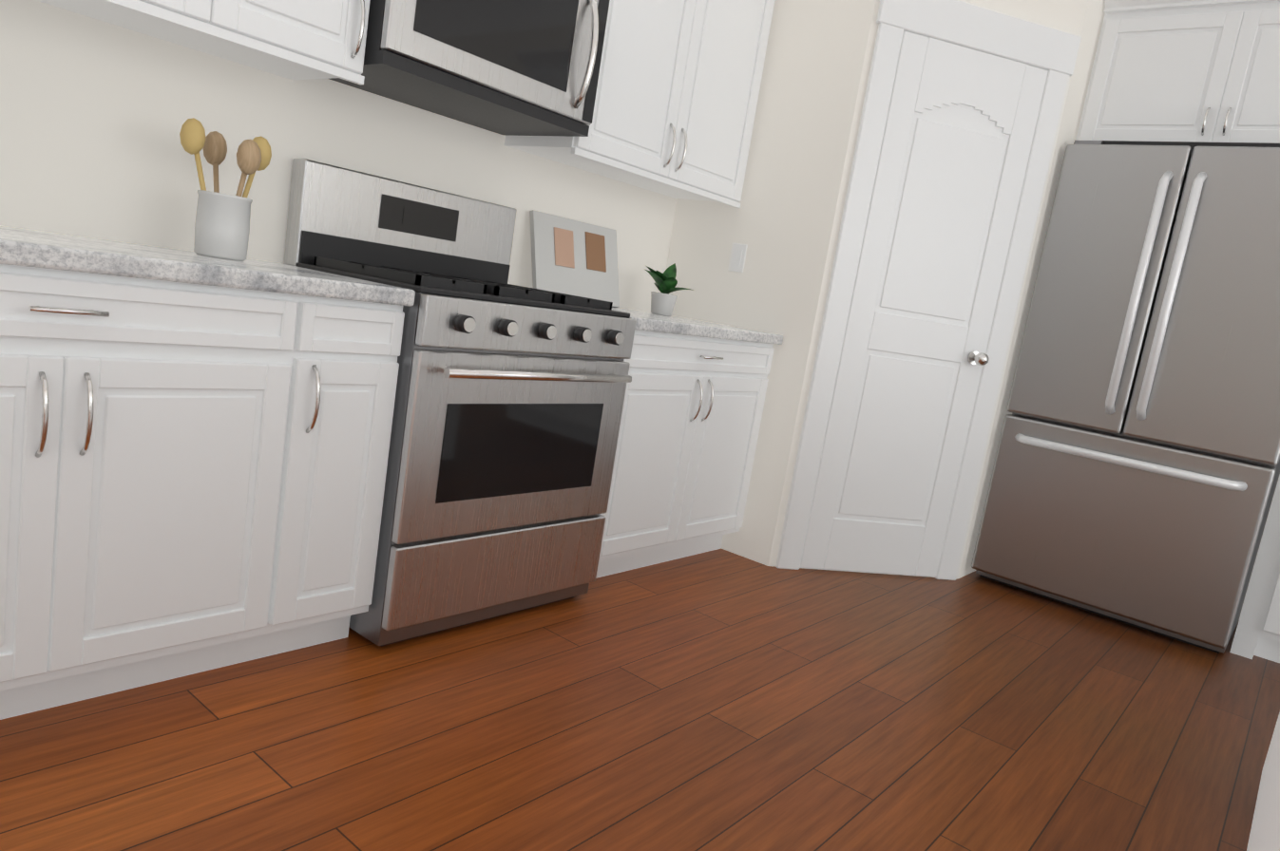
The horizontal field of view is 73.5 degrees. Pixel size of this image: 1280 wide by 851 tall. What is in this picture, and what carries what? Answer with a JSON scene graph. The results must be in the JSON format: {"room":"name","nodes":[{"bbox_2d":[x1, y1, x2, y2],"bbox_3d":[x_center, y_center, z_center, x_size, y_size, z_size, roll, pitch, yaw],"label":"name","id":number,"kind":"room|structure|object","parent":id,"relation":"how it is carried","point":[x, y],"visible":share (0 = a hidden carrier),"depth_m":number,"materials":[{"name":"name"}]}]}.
{"room":"kitchen","nodes":[
{"label":"kitchen","id":0,"kind":"room"},
{"bbox_2d":[0,0,677,312],"bbox_3d":[-2.671,-0.905,0.369,0.150,2.840,12.600,16,11,38],"label":"wall","id":1,"kind":"structure","parent":0,"point":[95,114],"depth_m":2.21,"materials":[{"name":"white paint"}]},
{"bbox_2d":[36,0,774,208],"bbox_3d":[-0.526,-1.443,2.393,0.403,1.122,2.903,16,11,38],"label":"upper cabinet","id":2,"kind":"object","parent":1,"relation":"attached to","point":[677,95],"depth_m":2.92,"materials":[{"name":"white wood"}]},
{"bbox_2d":[329,0,610,136],"bbox_3d":[-0.495,-1.147,2.481,0.466,0.423,0.750,16,11,38],"label":"microwave","id":3,"kind":"object","parent":2,"relation":"attached to","point":[518,67],"visible":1,"depth_m":2.41,"materials":[{"name":"silver metal"}]},
{"bbox_2d":[0,548,1279,850],"bbox_3d":[0.851,1.578,-2.420,10.300,0.050,12.600,16,11,38],"label":"floor","id":4,"kind":"structure","parent":0,"point":[720,700],"depth_m":2.03,"materials":[{"name":"brown wood"}]},
{"bbox_2d":[0,264,338,720],"bbox_3d":[-1.297,0.092,1.794,0.629,0.888,0.939,16,11,38],"label":"base cabinet","id":5,"kind":"object","parent":4,"relation":"on","point":[192,479],"depth_m":1.71,"materials":[{"name":"white wood"}]},
{"bbox_2d":[0,226,783,344],"bbox_3d":[-0.592,-0.380,2.484,0.651,0.040,2.914,16,11,38],"label":"countertop","id":6,"kind":"structure","parent":5,"relation":"on","point":[32,248],"depth_m":1.77,"materials":[{"name":"stone"}]},
{"bbox_2d":[179,117,271,261],"bbox_3d":[-1.016,-0.569,2.088,0.178,0.314,0.206,16,11,38],"label":"utensil crock","id":7,"kind":"object","parent":6,"relation":"on","point":[222,226],"visible":1,"depth_m":2.05,"materials":[{"name":"white ceramic"}]},
{"bbox_2d":[529,210,619,307],"bbox_3d":[-0.240,-0.624,3.260,0.100,0.306,0.460,16,11,38],"label":"picture frame","id":8,"kind":"object","parent":6,"relation":"on","point":[573,257],"visible":0.93,"depth_m":3.23,"materials":[{"name":"white paper"}]},
{"bbox_2d":[643,263,693,316],"bbox_3d":[0.098,-0.557,3.473,0.226,0.217,0.208,16,11,38],"label":"potted plant","id":9,"kind":"object","parent":6,"relation":"on","point":[663,301],"visible":1,"depth_m":3.47,"materials":[{"name":"white ceramic"}]},
{"bbox_2d":[300,299,404,649],"bbox_3d":[-0.973,0.082,2.194,0.629,0.888,0.337,16,11,38],"label":"base cabinet","id":10,"kind":"object","parent":4,"relation":"on","point":[361,391],"depth_m":2.05,"materials":[{"name":"white wood"}]},
{"bbox_2d":[283,158,636,647],"bbox_3d":[-0.543,-0.083,2.580,0.738,1.225,0.790,16,11,38],"label":"range","id":11,"kind":"object","parent":4,"relation":"on","point":[508,407],"visible":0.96,"depth_m":2.39,"materials":[{"name":"silver metal"}]},
{"bbox_2d":[595,329,774,578],"bbox_3d":[-0.056,0.052,3.325,0.629,0.888,0.955,16,11,38],"label":"base cabinet","id":12,"kind":"object","parent":4,"relation":"on","point":[693,408],"depth_m":3.10,"materials":[{"name":"white wood"}]},
{"bbox_2d":[971,140,1279,653],"bbox_3d":[2.172,-0.155,3.608,0.954,1.902,0.842,16,11,38],"label":"refrigerator","id":13,"kind":"object","parent":4,"relation":"on","point":[1135,475],"visible":1,"depth_m":3.32,"materials":[{"name":"silver metal"}]},
{"bbox_2d":[1075,0,1279,663],"bbox_3d":[2.720,-0.340,3.294,2.130,2.532,0.686,16,11,38],"label":"upper cabinet","id":14,"kind":"object","parent":4,"relation":"on","point":[1189,70],"visible":0.94,"depth_m":3.33,"materials":[{"name":"white wood"}]},
{"bbox_2d":[1246,712,1279,850],"bbox_3d":[0.904,0.621,0.670,0.688,0.888,3.602,16,11,38],"label":"kitchen island","id":15,"kind":"object","parent":4,"relation":"on","point":[1265,833],"visible":1,"depth_m":1.34,"materials":[{"name":"white"}]},
{"bbox_2d":[666,0,1105,578],"bbox_3d":[1.154,-0.854,3.966,1.291,2.838,1.591,16,11,38],"label":"wall","id":16,"kind":"structure","parent":0,"point":[782,222],"depth_m":3.43,"materials":[{"name":"white paint"}]},
{"bbox_2d":[727,243,747,272],"bbox_3d":[0.405,-0.694,3.546,0.072,0.116,0.007,16,11,38],"label":"light switch","id":17,"kind":"object","parent":16,"relation":"attached to","point":[737,257],"visible":1,"depth_m":3.54,"materials":[{"name":"white plastic"}]},
{"bbox_2d":[775,0,1081,580],"bbox_3d":[1.151,-0.472,3.397,0.884,2.265,0.102,6,9,-17],"label":"pantry door","id":18,"kind":"structure","parent":16,"relation":"in","point":[963,105],"depth_m":3.41,"materials":[{"name":"white wood"}]},
{"bbox_2d":[1238,474,1279,620],"bbox_3d":[5.016,0.075,1.986,10.000,2.840,0.150,16,11,38],"label":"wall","id":19,"kind":"structure","parent":0,"point":[1259,545],"depth_m":3.76,"materials":[{"name":"white paint"}]}
]}

